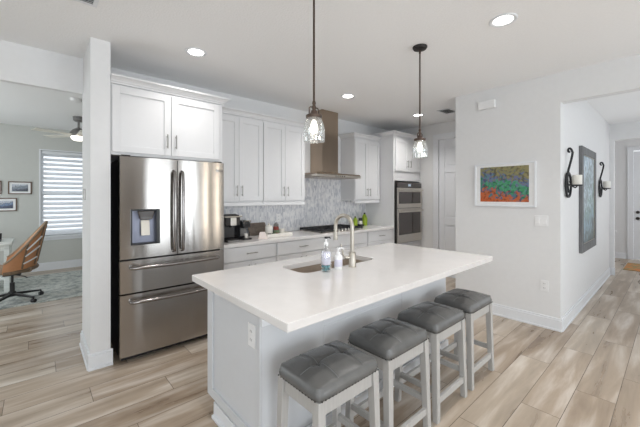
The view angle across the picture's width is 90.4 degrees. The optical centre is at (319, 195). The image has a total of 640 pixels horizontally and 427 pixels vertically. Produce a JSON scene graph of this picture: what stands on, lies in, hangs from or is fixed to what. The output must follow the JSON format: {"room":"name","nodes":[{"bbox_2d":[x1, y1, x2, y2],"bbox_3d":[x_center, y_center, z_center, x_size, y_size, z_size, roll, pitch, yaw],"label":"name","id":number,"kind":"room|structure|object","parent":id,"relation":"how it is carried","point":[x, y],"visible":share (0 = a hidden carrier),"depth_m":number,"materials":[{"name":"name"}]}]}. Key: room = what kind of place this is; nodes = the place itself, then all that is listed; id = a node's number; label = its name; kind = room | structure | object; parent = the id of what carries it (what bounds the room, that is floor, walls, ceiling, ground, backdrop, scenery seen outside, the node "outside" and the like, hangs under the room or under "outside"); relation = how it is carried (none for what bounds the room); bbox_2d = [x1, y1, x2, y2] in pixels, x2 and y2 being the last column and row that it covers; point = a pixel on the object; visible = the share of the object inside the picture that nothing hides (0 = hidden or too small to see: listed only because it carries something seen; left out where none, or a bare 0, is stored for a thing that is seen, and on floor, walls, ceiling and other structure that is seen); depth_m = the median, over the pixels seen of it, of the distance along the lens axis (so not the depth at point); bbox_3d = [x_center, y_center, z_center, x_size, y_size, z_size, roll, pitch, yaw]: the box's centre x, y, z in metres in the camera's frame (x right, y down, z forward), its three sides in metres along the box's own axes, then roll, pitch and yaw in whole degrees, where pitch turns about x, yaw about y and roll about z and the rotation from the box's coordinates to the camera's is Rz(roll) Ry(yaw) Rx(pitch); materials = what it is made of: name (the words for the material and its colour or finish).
{"room":"kitchen","nodes":[
{"label":"kitchen","id":0,"kind":"room"},
{"bbox_2d":[0,123,81,264],"bbox_3d":[-5.503,0.062,6.026,5.200,2.743,0.120,0,0,-42],"label":"wall","id":1,"kind":"structure","parent":0,"point":[20,145],"depth_m":5.95,"materials":[{"name":"paint"}]},
{"bbox_2d":[0,198,16,210],"bbox_3d":[-5.706,0.157,5.749,0.328,0.241,0.021,0,0,-42],"label":"framed picture","id":2,"kind":"object","parent":1,"relation":"attached to","point":[6,204],"visible":1,"depth_m":5.78,"materials":[{"name":"white paper"}]},
{"bbox_2d":[0,201,12,208],"bbox_3d":[-5.707,0.157,5.750,0.228,0.141,0.002,0,0,-42],"label":"print","id":3,"kind":"object","parent":2,"relation":"attached to","point":[3,204],"depth_m":5.77},
{"bbox_2d":[8,181,31,193],"bbox_3d":[-5.552,-0.150,5.886,0.320,0.232,0.021,0,0,-42],"label":"framed picture","id":4,"kind":"object","parent":1,"relation":"attached to","point":[14,187],"visible":1,"depth_m":5.88,"materials":[{"name":"white paper"}]},
{"bbox_2d":[12,184,27,191],"bbox_3d":[-5.553,-0.150,5.887,0.220,0.132,0.002,0,0,-42],"label":"print","id":5,"kind":"object","parent":4,"relation":"attached to","point":[15,187],"depth_m":5.89},
{"bbox_2d":[27,259,81,272],"bbox_3d":[-5.455,1.359,5.972,5.200,0.150,0.024,0,0,-42],"label":"baseboard","id":6,"kind":"structure","parent":1,"relation":"attached to","point":[77,262],"depth_m":6.25,"materials":[{"name":"white paint"}]},
{"bbox_2d":[39,149,81,240],"bbox_3d":[-5.013,-0.021,6.423,1.060,1.760,0.160,0,0,-42],"label":"window","id":7,"kind":"structure","parent":1,"relation":"in","point":[41,195],"depth_m":6.16,"materials":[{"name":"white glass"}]},
{"bbox_2d":[42,151,81,234],"bbox_3d":[-5.011,-0.056,6.421,0.900,1.630,0.061,0,0,-42],"label":"window blind","id":8,"kind":"object","parent":7,"relation":"attached to","point":[50,154],"visible":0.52,"depth_m":6.32,"materials":[{"name":"white paint"}]},
{"bbox_2d":[0,40,82,94],"bbox_3d":[-3.786,-1.143,1.716,4.030,0.333,0.060,0,0,-42],"label":"wall header","id":9,"kind":"structure","parent":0,"point":[20,64],"depth_m":2.83,"materials":[{"name":"paint"}]},
{"bbox_2d":[82,37,110,353],"bbox_3d":[-2.043,0.062,2.894,0.140,2.743,0.620,0,0,-42],"label":"wall pillar","id":10,"kind":"structure","parent":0,"point":[96,97],"depth_m":2.68,"materials":[{"name":"paint"}]},
{"bbox_2d":[79,330,89,370],"bbox_3d":[-2.104,1.367,2.840,0.024,0.135,0.620,0,0,-42],"label":"baseboard","id":11,"kind":"structure","parent":10,"relation":"attached to","point":[85,352],"depth_m":2.80,"materials":[{"name":"white paint"}]},
{"bbox_2d":[88,348,112,371],"bbox_3d":[-1.829,1.367,2.654,0.172,0.135,0.024,0,0,-42],"label":"baseboard","id":12,"kind":"structure","parent":10,"relation":"attached to","point":[104,358],"depth_m":2.65,"materials":[{"name":"white paint"}]},
{"bbox_2d":[111,67,388,234],"bbox_3d":[-0.345,0.062,4.897,5.060,2.743,0.128,0,0,-42],"label":"wall","id":13,"kind":"structure","parent":0,"point":[323,202],"depth_m":4.92,"materials":[{"name":"stone"}]},
{"bbox_2d":[111,73,229,161],"bbox_3d":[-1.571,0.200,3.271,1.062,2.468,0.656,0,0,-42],"label":"upper cabinet","id":14,"kind":"object","parent":13,"relation":"attached to","point":[149,119],"visible":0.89,"depth_m":2.99,"materials":[{"name":"white paint"}]},
{"bbox_2d":[222,106,264,205],"bbox_3d":[-1.068,-0.456,3.929,0.675,1.156,0.371,0,0,-42],"label":"upper cabinet","id":15,"kind":"object","parent":13,"relation":"attached to","point":[242,130],"visible":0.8,"depth_m":3.85,"materials":[{"name":"white paint"}]},
{"bbox_2d":[276,214,280,221],"bbox_3d":[-0.598,0.314,4.579,0.075,0.118,0.009,0,0,-42],"label":"wall outlet","id":16,"kind":"object","parent":13,"relation":"attached to","point":[278,216],"visible":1,"depth_m":4.58,"materials":[{"name":"white plastic"}]},
{"bbox_2d":[262,114,309,205],"bbox_3d":[-0.539,-0.456,4.401,0.739,1.156,0.371,0,0,-42],"label":"upper cabinet","id":17,"kind":"object","parent":13,"relation":"attached to","point":[283,142],"visible":0.91,"depth_m":4.25,"materials":[{"name":"white paint"}]},
{"bbox_2d":[305,109,360,179],"bbox_3d":[0.137,-0.790,4.912,0.940,1.036,0.502,0,0,-42],"label":"range hood","id":18,"kind":"object","parent":13,"relation":"attached to","point":[323,155],"visible":0.94,"depth_m":4.88,"materials":[{"name":"silver metal"}]},
{"bbox_2d":[338,132,381,202],"bbox_3d":[0.700,-0.456,5.505,0.720,1.156,0.371,0,0,-42],"label":"upper cabinet","id":19,"kind":"object","parent":13,"relation":"attached to","point":[360,152],"visible":1,"depth_m":5.37,"materials":[{"name":"white paint"}]},
{"bbox_2d":[0,0,639,130],"bbox_3d":[1.121,-1.359,3.477,14.300,0.100,12.900,0,0,-42],"label":"ceiling","id":20,"kind":"structure","parent":0,"point":[259,50],"depth_m":2.75,"materials":[{"name":"paint"}]},
{"bbox_2d":[31,116,81,140],"bbox_3d":[-3.977,-1.109,5.258,1.180,0.397,1.148,0,0,-42],"label":"ceiling fan","id":21,"kind":"object","parent":20,"relation":"hanging from","point":[75,134],"visible":0.71,"depth_m":5.19,"materials":[{"name":"grey plastic"}]},
{"bbox_2d":[70,97,81,102],"bbox_3d":[-3.287,-1.288,4.290,0.140,0.039,0.140,0,0,-42],"label":"smoke detector","id":22,"kind":"object","parent":20,"relation":"attached to","point":[76,100],"visible":0.91,"depth_m":4.25,"materials":[{"name":"white plastic"}]},
{"bbox_2d":[74,0,98,7],"bbox_3d":[-1.606,-1.303,1.998,0.360,0.010,0.220,0,0,-42],"label":"ceiling vent","id":23,"kind":"object","parent":20,"relation":"in","point":[93,3],"visible":1,"depth_m":2.14,"materials":[{"name":"white paint"}]},
{"bbox_2d":[185,47,206,56],"bbox_3d":[-1.127,-1.304,2.890,0.190,0.008,0.190,0,0,-42],"label":"recessed light","id":24,"kind":"object","parent":20,"relation":"in","point":[193,51],"visible":1,"depth_m":2.88,"materials":[{"name":"white paint"}]},
{"bbox_2d":[303,0,324,141],"bbox_3d":[-0.038,-0.823,1.975,0.138,0.970,0.138,0,0,-42],"label":"pendant lamp","id":25,"kind":"object","parent":20,"relation":"hanging from","point":[313,115],"visible":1,"depth_m":1.97,"materials":[{"name":"metal"}]},
{"bbox_2d":[341,94,354,98],"bbox_3d":[0.367,-1.304,4.163,0.190,0.008,0.190,0,0,-42],"label":"recessed light","id":26,"kind":"object","parent":20,"relation":"in","point":[345,96],"visible":1,"depth_m":4.17,"materials":[{"name":"white paint"}]},
{"bbox_2d":[412,44,427,157],"bbox_3d":[0.876,-0.823,2.790,0.138,0.970,0.138,0,0,-42],"label":"pendant lamp","id":27,"kind":"object","parent":20,"relation":"hanging from","point":[419,48],"visible":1,"depth_m":2.79,"materials":[{"name":"glass"}]},
{"bbox_2d":[437,108,454,113],"bbox_3d":[1.961,-1.303,4.894,0.300,0.010,0.200,0,0,-42],"label":"ceiling vent","id":28,"kind":"object","parent":20,"relation":"in","point":[447,110],"visible":0.91,"depth_m":4.88,"materials":[{"name":"grey metal"}]},
{"bbox_2d":[489,13,517,26],"bbox_3d":[1.362,-1.304,2.365,0.190,0.008,0.190,0,0,-42],"label":"recessed light","id":29,"kind":"object","parent":20,"relation":"in","point":[505,19],"visible":1,"depth_m":2.36,"materials":[{"name":"white paint"}]},
{"bbox_2d":[0,258,639,426],"bbox_3d":[1.121,1.484,3.477,14.300,0.100,12.900,0,0,-42],"label":"floor","id":30,"kind":"structure","parent":0,"point":[587,374],"depth_m":2.50,"materials":[{"name":"brown wood"}]},
{"bbox_2d":[0,270,81,308],"bbox_3d":[-4.461,1.427,4.932,4.500,0.011,1.940,0,0,-42],"label":"area rug","id":31,"kind":"object","parent":30,"relation":"on","point":[63,285],"visible":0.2,"depth_m":4.94,"materials":[{"name":"grey carpet"}]},
{"bbox_2d":[0,238,13,292],"bbox_3d":[-5.282,1.050,4.448,1.430,0.742,0.630,0,0,-42],"label":"desk","id":32,"kind":"object","parent":31,"relation":"on","point":[5,244],"visible":0.74,"depth_m":4.69,"materials":[{"name":"white wood"}]},
{"bbox_2d":[0,221,47,302],"bbox_3d":[-4.131,0.885,4.289,0.707,1.072,0.684,0,0,-42],"label":"desk chair","id":33,"kind":"object","parent":31,"relation":"on","point":[24,259],"visible":1,"depth_m":4.24,"materials":[{"name":"brown wood"}]},
{"bbox_2d":[111,154,223,360],"bbox_3d":[-1.534,0.540,3.201,0.924,1.788,0.778,0,0,-42],"label":"refrigerator","id":34,"kind":"object","parent":30,"relation":"on","point":[167,215],"visible":0.94,"depth_m":2.91,"materials":[{"name":"silver metal"}]},
{"bbox_2d":[222,243,275,269],"bbox_3d":[-0.972,0.997,3.830,0.686,0.874,0.644,0,0,-42],"label":"base cabinet","id":35,"kind":"object","parent":30,"relation":"on","point":[235,257],"visible":0.31,"depth_m":3.60,"materials":[{"name":"white paint"}]},
{"bbox_2d":[223,224,393,248],"bbox_3d":[-0.089,0.539,4.627,3.068,0.038,0.628,0,0,-42],"label":"countertop","id":36,"kind":"structure","parent":35,"relation":"on","point":[297,235],"depth_m":4.09,"materials":[{"name":"white stone"}]},
{"bbox_2d":[224,214,242,242],"bbox_3d":[-1.069,0.364,3.675,0.243,0.310,0.290,0,0,-42],"label":"coffee maker","id":37,"kind":"object","parent":36,"relation":"on","point":[230,220],"visible":0.67,"depth_m":3.62,"materials":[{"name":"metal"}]},
{"bbox_2d":[234,220,251,239],"bbox_3d":[-0.945,0.404,3.872,0.110,0.231,0.281,0,0,-42],"label":"espresso machine","id":38,"kind":"object","parent":36,"relation":"on","point":[239,230],"visible":0.77,"depth_m":3.83,"materials":[{"name":"black plastic"}]},
{"bbox_2d":[248,222,265,235],"bbox_3d":[-0.840,0.442,4.280,0.280,0.156,0.108,0,0,-42],"label":"wooden board","id":39,"kind":"object","parent":36,"relation":"on","point":[255,228],"visible":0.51,"depth_m":4.26,"materials":[{"name":"brown wood"}]},
{"bbox_2d":[258,232,266,238],"bbox_3d":[-0.701,0.479,3.883,0.110,0.080,0.087,0,0,-15],"label":"napkin stack","id":40,"kind":"object","parent":36,"relation":"on","point":[262,235],"visible":1,"depth_m":3.86,"materials":[{"name":"paper"}]},
{"bbox_2d":[266,231,292,237],"bbox_3d":[-0.569,0.498,4.134,0.390,0.044,0.190,0,0,-42],"label":"serving tray","id":41,"kind":"object","parent":36,"relation":"on","point":[286,233],"visible":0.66,"depth_m":4.06,"materials":[{"name":"white ceramic"}]},
{"bbox_2d":[265,223,272,233],"bbox_3d":[-0.660,0.430,4.100,0.096,0.162,0.096,0,0,-42],"label":"canister","id":42,"kind":"object","parent":41,"relation":"on","point":[268,228],"visible":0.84,"depth_m":4.06,"materials":[{"name":"white ceramic"}]},
{"bbox_2d":[273,223,278,232],"bbox_3d":[-0.577,0.428,4.173,0.080,0.168,0.080,0,0,-42],"label":"jar","id":43,"kind":"object","parent":41,"relation":"on","point":[275,228],"visible":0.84,"depth_m":4.14,"materials":[{"name":"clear glass"}]},
{"bbox_2d":[299,224,362,233],"bbox_3d":[0.183,0.496,4.868,0.890,0.048,0.525,0,0,-42],"label":"gas cooktop","id":44,"kind":"object","parent":36,"relation":"in","point":[340,227],"visible":0.82,"depth_m":4.74,"materials":[{"name":"metal"}]},
{"bbox_2d":[353,216,357,225],"bbox_3d":[0.605,0.434,5.454,0.080,0.170,0.080,0,0,-42],"label":"bottle","id":45,"kind":"object","parent":36,"relation":"on","point":[355,221],"visible":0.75,"depth_m":5.42,"materials":[{"name":"glass"}]},
{"bbox_2d":[357,218,363,225],"bbox_3d":[0.703,0.449,5.525,0.090,0.140,0.085,0,0,-42],"label":"spice jar","id":46,"kind":"object","parent":36,"relation":"on","point":[360,219],"visible":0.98,"depth_m":5.50,"materials":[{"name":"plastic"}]},
{"bbox_2d":[362,213,366,225],"bbox_3d":[0.789,0.407,5.631,0.101,0.225,0.101,0,0,-42],"label":"bottle","id":47,"kind":"object","parent":36,"relation":"on","point":[364,217],"visible":0.84,"depth_m":5.59,"materials":[{"name":"glass"}]},
{"bbox_2d":[276,237,324,260],"bbox_3d":[-0.415,0.997,4.326,0.802,0.874,0.644,0,0,-42],"label":"base cabinet","id":48,"kind":"object","parent":30,"relation":"on","point":[285,250],"visible":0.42,"depth_m":4.08,"materials":[{"name":"white paint"}]},
{"bbox_2d":[208,277,447,426],"bbox_3d":[0.215,0.997,2.539,2.016,0.874,0.694,0,0,-42],"label":"kitchen island","id":49,"kind":"object","parent":30,"relation":"on","point":[246,352],"visible":0.38,"depth_m":1.88,"materials":[{"name":"grey paint"}]},
{"bbox_2d":[248,322,255,348],"bbox_3d":[-0.368,0.751,1.716,0.006,0.125,0.075,0,0,-42],"label":"outlet plate","id":50,"kind":"object","parent":49,"relation":"attached to","point":[251,325],"depth_m":1.71,"materials":[{"name":"white plastic"}]},
{"bbox_2d":[192,243,492,332],"bbox_3d":[0.322,0.539,2.417,2.173,0.038,1.070,0,0,-42],"label":"island countertop","id":51,"kind":"structure","parent":49,"relation":"on","point":[289,300],"depth_m":1.95,"materials":[{"name":"white stone"}]},
{"bbox_2d":[321,237,330,270],"bbox_3d":[0.043,0.400,2.195,0.076,0.237,0.072,0,0,-42],"label":"soap bottle","id":52,"kind":"object","parent":51,"relation":"on","point":[325,256],"visible":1,"depth_m":2.17,"materials":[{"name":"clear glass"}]},
{"bbox_2d":[290,259,363,272],"bbox_3d":[0.082,0.669,2.490,0.789,0.220,0.324,0,0,-42],"label":"sink","id":53,"kind":"object","parent":51,"relation":"in","point":[318,267],"visible":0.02,"depth_m":2.59,"materials":[{"name":"metal"}]},
{"bbox_2d":[334,247,343,269],"bbox_3d":[0.135,0.444,2.273,0.059,0.152,0.074,0,0,32],"label":"soap bottle","id":54,"kind":"object","parent":51,"relation":"on","point":[338,257],"visible":1,"depth_m":2.25,"materials":[{"name":"white plastic"}]},
{"bbox_2d":[333,214,355,266],"bbox_3d":[0.164,0.326,2.378,0.119,0.388,0.210,0,0,-42],"label":"kitchen faucet","id":55,"kind":"object","parent":51,"relation":"on","point":[352,255],"visible":1,"depth_m":2.33,"materials":[{"name":"silver metal"}]},
{"bbox_2d":[277,340,379,426],"bbox_3d":[0.045,1.111,1.580,0.427,0.647,0.326,0,0,-42],"label":"bar stool","id":56,"kind":"object","parent":30,"relation":"on","point":[321,379],"visible":1,"depth_m":1.51,"materials":[{"name":"grey leather"}]},
{"bbox_2d":[279,340,377,402],"bbox_3d":[0.045,0.832,1.580,0.421,0.088,0.316,0,0,-42],"label":"seat cushion","id":57,"kind":"object","parent":56,"relation":"on","point":[324,372],"depth_m":1.49,"materials":[{"name":"grey leather"}]},
{"bbox_2d":[325,232,366,251],"bbox_3d":[0.222,0.997,4.893,0.899,0.874,0.644,0,0,-42],"label":"base cabinet","id":58,"kind":"object","parent":30,"relation":"on","point":[360,239],"visible":0.18,"depth_m":4.66,"materials":[{"name":"white paint"}]},
{"bbox_2d":[367,229,392,245],"bbox_3d":[0.810,0.997,5.417,0.672,0.874,0.644,0,0,-42],"label":"base cabinet","id":59,"kind":"object","parent":30,"relation":"on","point":[381,236],"visible":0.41,"depth_m":5.17,"materials":[{"name":"white paint"}]},
{"bbox_2d":[345,317,430,426],"bbox_3d":[0.415,1.111,1.927,0.427,0.647,0.326,0,0,-42],"label":"bar stool","id":60,"kind":"object","parent":30,"relation":"on","point":[392,342],"visible":0.99,"depth_m":1.85,"materials":[{"name":"grey wood"}]},
{"bbox_2d":[348,317,427,359],"bbox_3d":[0.415,0.832,1.927,0.421,0.088,0.316,0,0,-42],"label":"seat cushion","id":61,"kind":"object","parent":60,"relation":"on","point":[388,338],"depth_m":1.84,"materials":[{"name":"grey leather"}]},
{"bbox_2d":[366,130,419,246],"bbox_3d":[1.370,0.164,5.900,0.920,2.540,0.669,0,0,-42],"label":"tall cabinet","id":62,"kind":"object","parent":30,"relation":"on","point":[397,164],"visible":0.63,"depth_m":5.59,"materials":[{"name":"white paint"}]},
{"bbox_2d":[394,182,422,243],"bbox_3d":[1.435,0.291,5.870,0.787,1.065,0.644,0,0,-42],"label":"double oven","id":63,"kind":"object","parent":62,"relation":"in","point":[408,210],"visible":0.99,"depth_m":5.62,"materials":[{"name":"metal"}]},
{"bbox_2d":[394,301,466,424],"bbox_3d":[0.789,1.111,2.256,0.427,0.647,0.326,0,0,-42],"label":"bar stool","id":64,"kind":"object","parent":30,"relation":"on","point":[440,321],"visible":0.91,"depth_m":2.17,"materials":[{"name":"grey wood"}]},
{"bbox_2d":[397,301,463,333],"bbox_3d":[0.789,0.832,2.256,0.421,0.088,0.316,0,0,-42],"label":"seat cushion","id":65,"kind":"object","parent":64,"relation":"on","point":[436,318],"depth_m":2.16,"materials":[{"name":"grey leather"}]},
{"bbox_2d":[431,288,493,390],"bbox_3d":[1.171,1.111,2.601,0.427,0.647,0.326,0,0,-42],"label":"bar stool","id":66,"kind":"object","parent":30,"relation":"on","point":[474,305],"visible":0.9,"depth_m":2.50,"materials":[{"name":"grey wood"}]},
{"bbox_2d":[434,288,491,313],"bbox_3d":[1.171,0.832,2.601,0.421,0.088,0.316,0,0,-42],"label":"seat cushion","id":67,"kind":"object","parent":66,"relation":"on","point":[471,302],"depth_m":2.50,"materials":[{"name":"grey leather"}]},
{"bbox_2d":[623,263,639,271],"bbox_3d":[6.542,1.427,6.164,0.930,0.011,0.900,0,0,-42],"label":"door mat","id":68,"kind":"object","parent":30,"relation":"on","point":[629,266],"visible":1,"depth_m":6.33,"materials":[{"name":"fabric"}]},
{"bbox_2d":[399,121,454,247],"bbox_3d":[2.162,0.062,5.797,0.120,2.743,1.880,0,0,-42],"label":"wall","id":69,"kind":"structure","parent":0,"point":[426,164],"depth_m":5.89,"materials":[{"name":"paint"}]},
{"bbox_2d":[433,132,454,248],"bbox_3d":[2.386,0.162,5.434,0.027,2.545,0.970,0,0,-42],"label":"trim","id":70,"kind":"structure","parent":69,"relation":"attached to","point":[436,138],"depth_m":5.74,"materials":[{"name":"white paint"}]},
{"bbox_2d":[439,138,454,277],"bbox_3d":[2.388,0.209,5.436,0.097,2.430,0.760,0,0,-42],"label":"door","id":71,"kind":"structure","parent":69,"relation":"in","point":[446,146],"depth_m":5.62,"materials":[{"name":"white paint"}]},
{"bbox_2d":[455,54,639,318],"bbox_3d":[3.019,0.062,2.925,0.120,2.743,3.550,0,0,-42],"label":"wall","id":72,"kind":"structure","parent":0,"point":[525,124],"depth_m":3.63,"materials":[{"name":"paint"}]},
{"bbox_2d":[478,99,495,110],"bbox_3d":[2.044,-1.113,3.895,0.044,0.095,0.193,0,0,-42],"label":"door chime","id":73,"kind":"object","parent":72,"relation":"attached to","point":[489,104],"visible":1,"depth_m":3.87,"materials":[{"name":"white plastic"}]},
{"bbox_2d":[474,161,535,206],"bbox_3d":[2.172,-0.132,3.766,0.024,0.514,0.660,0,0,-42],"label":"framed picture","id":74,"kind":"object","parent":72,"relation":"attached to","point":[513,184],"visible":1,"depth_m":3.74,"materials":[{"name":"white paint"}]},
{"bbox_2d":[480,165,528,201],"bbox_3d":[2.172,-0.140,3.766,0.002,0.418,0.523,0,0,-42],"label":"print","id":75,"kind":"object","parent":74,"relation":"attached to","point":[498,183],"depth_m":3.76},
{"bbox_2d":[492,303,561,331],"bbox_3d":[2.166,1.367,3.774,0.024,0.135,1.146,0,0,-42],"label":"baseboard","id":76,"kind":"structure","parent":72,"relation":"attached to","point":[544,321],"depth_m":3.57,"materials":[{"name":"white paint"}]},
{"bbox_2d":[535,215,547,226],"bbox_3d":[2.427,0.272,3.489,0.012,0.118,0.125,0,0,-42],"label":"light switch","id":77,"kind":"object","parent":72,"relation":"attached to","point":[540,220],"visible":1,"depth_m":3.49,"materials":[{"name":"white plastic"}]},
{"bbox_2d":[540,280,548,291],"bbox_3d":[2.447,0.979,3.469,0.009,0.118,0.075,0,0,-42],"label":"wall outlet","id":78,"kind":"object","parent":72,"relation":"attached to","point":[544,285],"visible":1,"depth_m":3.46,"materials":[{"name":"white plastic"}]},
{"bbox_2d":[563,100,608,315],"bbox_3d":[3.917,0.062,4.668,3.540,2.743,0.120,0,0,-42],"label":"wall","id":79,"kind":"structure","parent":0,"point":[583,125],"depth_m":4.02,"materials":[{"name":"paint"}]},
{"bbox_2d":[564,147,582,197],"bbox_3d":[2.788,-0.258,3.485,0.284,0.556,0.147,0,0,-42],"label":"wall sconce","id":80,"kind":"object","parent":79,"relation":"attached to","point":[568,174],"visible":0.98,"depth_m":3.49,"materials":[{"name":"metal"}]},
{"bbox_2d":[572,175,581,184],"bbox_3d":[2.803,-0.180,3.468,0.090,0.111,0.090,0,0,-42],"label":"pillar candle","id":81,"kind":"object","parent":80,"relation":"on","point":[576,179],"visible":0.95,"depth_m":3.44,"materials":[{"name":"wax"}]},
{"bbox_2d":[561,267,610,331],"bbox_3d":[3.920,1.367,4.575,3.660,0.135,0.024,0,0,-42],"label":"baseboard","id":82,"kind":"structure","parent":79,"relation":"attached to","point":[570,315],"depth_m":4.11,"materials":[{"name":"white paint"}]},
{"bbox_2d":[579,146,595,253],"bbox_3d":[3.648,0.044,4.324,1.040,1.350,0.034,0,0,-42],"label":"framed wall art","id":83,"kind":"object","parent":79,"relation":"attached to","point":[587,157],"visible":1,"depth_m":4.25,"materials":[{"name":"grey wood"}]},
{"bbox_2d":[598,162,610,196],"bbox_3d":[4.446,-0.258,4.961,0.284,0.556,0.147,0,0,-42],"label":"wall sconce","id":84,"kind":"object","parent":79,"relation":"attached to","point":[600,188],"visible":1,"depth_m":4.97,"materials":[{"name":"metal"}]},
{"bbox_2d":[603,181,610,187],"bbox_3d":[4.460,-0.180,4.945,0.090,0.111,0.090,0,0,-42],"label":"pillar candle","id":85,"kind":"object","parent":84,"relation":"on","point":[606,184],"visible":0.98,"depth_m":4.91,"materials":[{"name":"wax"}]},
{"bbox_2d":[609,120,639,268],"bbox_3d":[5.869,0.062,5.229,0.120,2.743,3.200,0,0,-42],"label":"wall","id":86,"kind":"structure","parent":0,"point":[625,130],"depth_m":5.77,"materials":[{"name":"paint"}]},
{"bbox_2d":[615,139,639,252],"bbox_3d":[7.548,0.062,6.726,0.120,2.743,3.200,0,0,-42],"label":"wall","id":87,"kind":"structure","parent":0,"point":[621,146],"depth_m":7.32,"materials":[{"name":"paint"}]},
{"bbox_2d":[615,252,626,258],"bbox_3d":[6.710,1.367,7.559,0.024,0.135,0.840,0,0,-42],"label":"baseboard","id":88,"kind":"structure","parent":87,"relation":"attached to","point":[617,254],"depth_m":7.31,"materials":[{"name":"white paint"}]},
{"bbox_2d":[627,146,639,259],"bbox_3d":[7.361,0.159,6.826,0.027,2.550,1.100,0,0,-42],"label":"trim","id":89,"kind":"structure","parent":87,"relation":"attached to","point":[630,150],"depth_m":7.19,"materials":[{"name":"white paint"}]},
{"bbox_2d":[634,151,639,259],"bbox_3d":[7.367,0.209,6.831,0.097,2.430,0.900,0,0,-42],"label":"door","id":90,"kind":"structure","parent":87,"relation":"in","point":[636,153],"depth_m":7.13,"materials":[{"name":"white paint"}]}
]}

